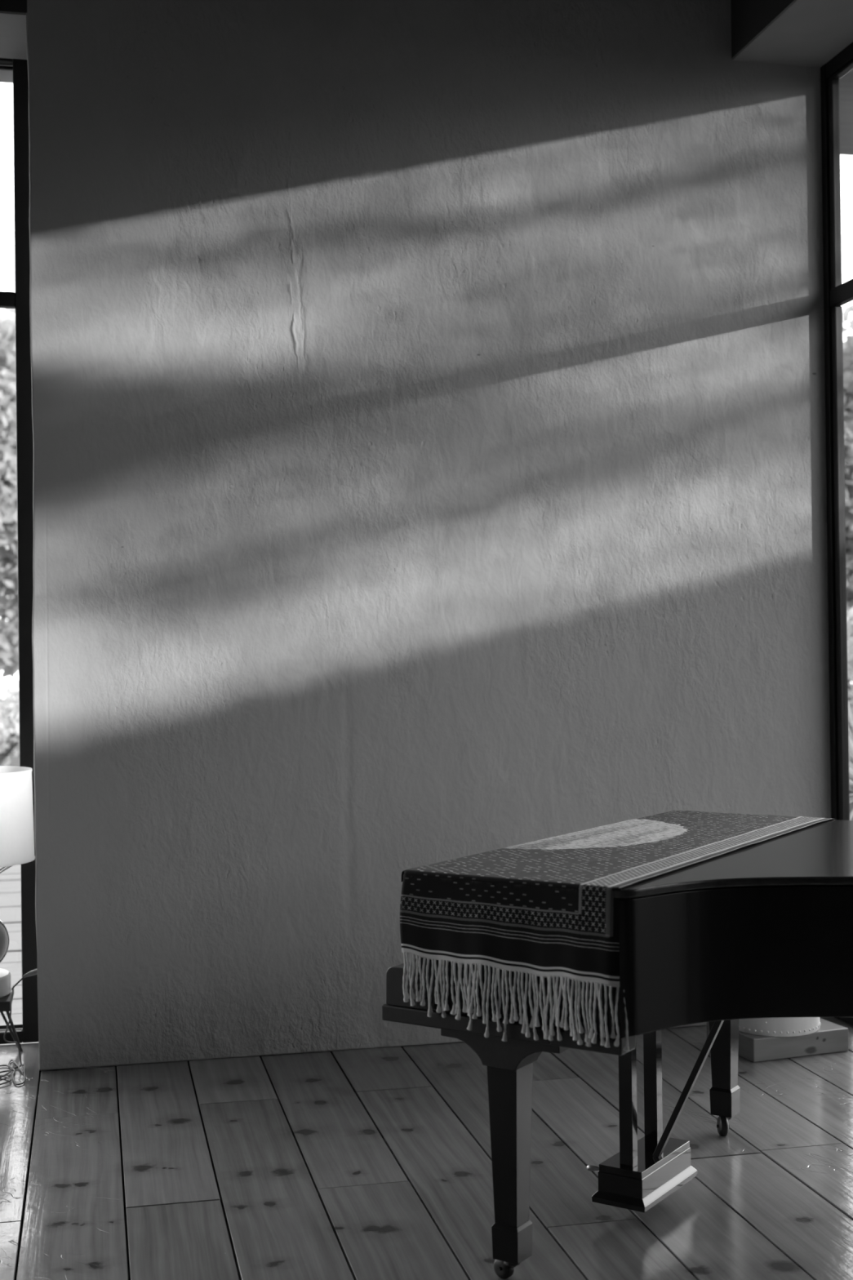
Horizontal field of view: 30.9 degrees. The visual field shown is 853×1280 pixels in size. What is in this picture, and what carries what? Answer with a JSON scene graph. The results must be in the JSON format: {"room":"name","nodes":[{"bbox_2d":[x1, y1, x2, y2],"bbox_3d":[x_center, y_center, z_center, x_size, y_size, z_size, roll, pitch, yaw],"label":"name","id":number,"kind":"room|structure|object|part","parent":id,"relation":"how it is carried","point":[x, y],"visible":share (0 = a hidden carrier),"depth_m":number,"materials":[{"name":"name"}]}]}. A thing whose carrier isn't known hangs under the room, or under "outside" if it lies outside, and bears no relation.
{"room":"music room","nodes":[
{"label":"music room","id":0,"kind":"room"},
{"bbox_2d":[0,0,26,13],"bbox_3d":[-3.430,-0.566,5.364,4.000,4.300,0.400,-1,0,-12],"label":"lintel","id":1,"kind":"object","parent":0,"point":[10,6],"visible":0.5,"depth_m":5.60,"materials":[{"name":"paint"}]},
{"bbox_2d":[0,65,13,83],"bbox_3d":[-2.172,-2.351,6.035,7.580,0.150,0.330,-1,0,-12],"label":"eave","id":2,"kind":"object","parent":1,"relation":"attached to","point":[5,76],"depth_m":6.23},
{"bbox_2d":[0,57,38,1044],"bbox_3d":[-2.605,-0.372,5.813,2.300,3.900,0.062,-1,0,-12],"label":"window","id":3,"kind":"structure","parent":1,"relation":"attached to","point":[19,300],"depth_m":6.01,"materials":[{"name":"black metal"}]},
{"bbox_2d":[0,1017,852,1279],"bbox_3d":[-1.013,1.583,1.400,7.475,0.121,9.200,-1,0,-12],"label":"floor","id":4,"kind":"structure","parent":0,"point":[366,1163],"depth_m":4.47,"materials":[{"name":"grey wood"}]},
{"bbox_2d":[0,984,22,1051],"bbox_3d":[-1.678,1.439,5.681,0.352,0.257,0.327,-1,0,-12],"label":"side table","id":5,"kind":"object","parent":4,"relation":"on","point":[6,1002],"visible":0.82,"depth_m":5.82,"materials":[{"name":"metal"}]},
{"bbox_3d":[-1.582,1.455,5.832,0.117,0.226,0.025,0,-1,-41],"label":"leg","id":6,"kind":"part","parent":5,"relation":"part of","materials":[{"name":"metal"}]},
{"bbox_2d":[0,765,35,998],"bbox_3d":[-1.687,0.896,5.692,0.468,0.828,0.468,-1,0,-12],"label":"table lamp","id":7,"kind":"object","parent":5,"relation":"on","point":[16,812],"visible":1,"depth_m":5.61,"materials":[{"name":"white fabric"}]},
{"bbox_3d":[-1.690,0.650,5.694,0.468,0.336,0.468,-1,0,-12],"label":"lamp shade","id":8,"kind":"part","parent":7,"relation":"part of","materials":[{"name":"fabric"}]},
{"bbox_2d":[0,968,37,1084],"bbox_3d":[-1.518,1.386,5.551,0.193,0.351,0.381,-1,0,-2],"label":"power cord","id":9,"kind":"object","parent":4,"relation":"on","point":[33,972],"visible":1,"depth_m":5.65,"materials":[{"name":"plastic"}]},
{"bbox_3d":[-1.534,1.453,5.545,0.182,0.218,0.359,-1,0,-12],"label":"cord","id":10,"kind":"part","parent":9,"relation":"part of","materials":[{"name":"black plastic"}]},
{"bbox_3d":[-1.517,1.268,5.693,0.029,0.072,0.108,0,-1,-42],"label":"cord","id":11,"kind":"part","parent":9,"relation":"part of","materials":[{"name":"black plastic"}]},
{"bbox_2d":[382,819,852,1279],"bbox_3d":[0.979,1.033,3.958,1.583,0.972,1.562,-1,-1,34],"label":"grand piano","id":12,"kind":"object","parent":4,"relation":"on","point":[764,929],"visible":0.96,"depth_m":3.55,"materials":[{"name":"black wood"}]},
{"bbox_3d":[0.201,1.196,3.670,0.082,0.382,0.082,-1,-1,34],"label":"leg","id":13,"kind":"part","parent":12,"relation":"part of","materials":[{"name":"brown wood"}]},
{"bbox_2d":[400,809,835,1050],"bbox_3d":[0.616,0.734,4.187,0.598,0.376,1.593,-1,-1,34],"label":"cloth","id":14,"kind":"object","parent":12,"relation":"on","point":[548,908],"visible":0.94,"depth_m":3.59,"materials":[{"name":"fabric"}]},
{"bbox_3d":[0.528,1.128,4.046,0.038,0.501,0.032,-1,-1,34],"label":"lyre post","id":15,"kind":"part","parent":12,"relation":"part of","materials":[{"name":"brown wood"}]},
{"bbox_3d":[0.613,1.128,4.173,0.038,0.501,0.038,-1,-1,34],"label":"lyre post","id":16,"kind":"part","parent":12,"relation":"part of","materials":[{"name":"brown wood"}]},
{"bbox_3d":[0.924,1.196,4.782,0.082,0.382,0.082,-1,-1,34],"label":"leg","id":17,"kind":"part","parent":12,"relation":"part of","materials":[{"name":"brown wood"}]},
{"bbox_3d":[1.014,0.556,3.936,1.487,0.020,1.562,-1,-1,34],"label":"lid","id":18,"kind":"part","parent":12,"relation":"part of","materials":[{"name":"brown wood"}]},
{"bbox_2d":[706,1017,848,1062],"bbox_3d":[1.319,1.487,5.804,0.410,0.085,0.330,-1,0,-20],"label":"wooden block","id":19,"kind":"object","parent":4,"relation":"on","point":[830,1037],"visible":0.54,"depth_m":5.65,"materials":[{"name":"grey wood"}]},
{"bbox_2d":[738,1017,821,1036],"bbox_3d":[1.299,1.234,5.769,0.344,0.420,0.344,-1,0,-12],"label":"drum","id":20,"kind":"object","parent":19,"relation":"on","point":[783,1026],"visible":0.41,"depth_m":5.62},
{"bbox_2d":[26,0,831,1070],"bbox_3d":[0.075,-0.603,6.130,3.194,4.300,0.400,-1,0,-12],"label":"wall","id":21,"kind":"structure","parent":0,"point":[428,397],"depth_m":5.87,"materials":[{"name":"paint"}]},
{"bbox_2d":[0,11,26,59],"bbox_3d":[-2.577,-2.265,5.595,2.200,0.008,0.447,-1,0,-12],"label":"trim","id":22,"kind":"structure","parent":21,"relation":"attached to","point":[12,24],"depth_m":5.79,"materials":[{"name":"paint"}]},
{"bbox_2d":[839,69,852,155],"bbox_3d":[2.953,-2.561,2.243,0.820,0.155,11.070,-1,0,-12],"label":"eave","id":23,"kind":"object","parent":21,"relation":"attached to","point":[846,82],"depth_m":7.12},
{"bbox_3d":[2.870,-0.465,0.171,0.370,3.862,5.100,-1,0,-12],"label":"wall","id":24,"kind":"structure","parent":0,"visible":0},
{"bbox_2d":[730,0,794,58],"bbox_3d":[2.396,-2.600,1.966,0.485,0.428,8.766,-1,0,-12],"label":"trim","id":25,"kind":"structure","parent":24,"relation":"attached to","point":[749,18],"depth_m":6.02,"materials":[{"name":"paint"}]},
{"bbox_2d":[732,0,852,67],"bbox_3d":[2.380,-2.381,1.960,0.444,0.010,8.766,-1,0,-12],"label":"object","id":26,"kind":"structure","parent":24,"relation":"attached to","point":[806,33],"depth_m":5.95,"materials":[{"name":"paint"}]},
{"bbox_2d":[820,42,852,1025],"bbox_3d":[2.042,-0.421,4.476,0.050,3.862,3.666,-1,0,-12],"label":"window","id":27,"kind":"structure","parent":24,"relation":"in","point":[836,294],"depth_m":6.20,"materials":[{"name":"black metal"}]},
{"label":"outside","id":28,"kind":"structure","parent":0,"visible":0},
{"bbox_2d":[0,697,852,820],"bbox_3d":[-1.044,1.926,4.870,120.000,0.150,130.000,-1,0,-12],"label":"ground","id":29,"kind":"structure","parent":28,"point":[14,761],"depth_m":27.09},
{"bbox_2d":[0,308,18,680],"bbox_3d":[-12.732,-3.957,45.543,10.484,12.517,6.501,-1,0,-12],"label":"tree","id":30,"kind":"object","parent":29,"relation":"on","point":[9,628],"visible":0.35,"depth_m":44.29,"materials":[{"name":"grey plant"}]},
{"bbox_2d":[0,678,19,765],"bbox_3d":[-6.296,1.209,21.443,5.026,1.733,2.153,-1,0,-12],"label":"bush","id":31,"kind":"object","parent":29,"relation":"on","point":[9,731],"visible":0.23,"depth_m":21.46,"materials":[{"name":"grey plant"}]},
{"bbox_3d":[-6.275,1.458,21.603,2.178,1.236,0.768,-1,0,-12],"label":"stem","id":32,"kind":"part","parent":31,"relation":"part of","materials":[{"name":"grey plant"}]},
{"bbox_2d":[0,864,38,1044],"bbox_3d":[-3.280,1.771,8.538,5.200,0.274,5.578,-1,0,-12],"label":"deck","id":33,"kind":"object","parent":29,"relation":"on","point":[10,878],"depth_m":8.70,"materials":[{"name":"grey wood"}]},
{"bbox_2d":[842,303,852,691],"bbox_3d":[11.915,-4.107,44.627,9.509,12.254,7.024,0,-1,-41],"label":"tree","id":34,"kind":"object","parent":29,"relation":"on","point":[848,343],"visible":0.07,"depth_m":42.01,"materials":[{"name":"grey plant"}]},
{"bbox_2d":[846,608,852,800],"bbox_3d":[5.156,0.729,17.818,3.249,2.336,2.474,-1,0,6],"label":"bush","id":35,"kind":"object","parent":29,"relation":"on","point":[850,624],"visible":0.05,"depth_m":17.54,"materials":[{"name":"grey plant"}]},
{"bbox_3d":[5.003,1.008,18.002,1.747,1.785,0.919,0,-1,-30],"label":"stem","id":36,"kind":"part","parent":35,"relation":"part of","materials":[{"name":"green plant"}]},
{"bbox_2d":[848,701,852,820],"bbox_3d":[2.853,0.987,9.825,1.718,1.718,1.432,-1,0,-12],"label":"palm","id":37,"kind":"object","parent":29,"relation":"on","point":[851,750],"visible":0.11,"depth_m":9.78,"materials":[{"name":"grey plant"}]},
{"bbox_3d":[2.715,0.565,9.800,0.238,0.859,0.042,-1,0,-12],"label":"blade","id":38,"kind":"part","parent":37,"relation":"part of","materials":[{"name":"grey plant"}]},
{"bbox_3d":[2.704,0.777,9.654,0.042,0.436,0.425,-1,-1,36],"label":"blade","id":39,"kind":"part","parent":37,"relation":"part of","materials":[{"name":"grey plant"}]},
{"bbox_3d":[2.696,0.627,9.784,0.281,0.735,0.042,-1,0,-17],"label":"blade","id":40,"kind":"part","parent":37,"relation":"part of","materials":[{"name":"grey plant"}]},
{"bbox_3d":[2.757,0.811,10.145,0.042,0.374,0.669,-1,0,-12],"label":"blade","id":41,"kind":"part","parent":37,"relation":"part of","materials":[{"name":"grey plant"}]},
{"bbox_3d":[2.675,0.712,9.766,0.334,0.568,0.042,-1,0,-20],"label":"blade","id":42,"kind":"part","parent":37,"relation":"part of","materials":[{"name":"grey plant"}]},
{"bbox_3d":[2.623,1.075,9.408,0.042,0.178,0.922,-1,-1,27],"label":"blade","id":43,"kind":"part","parent":37,"relation":"part of","materials":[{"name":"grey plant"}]}
]}

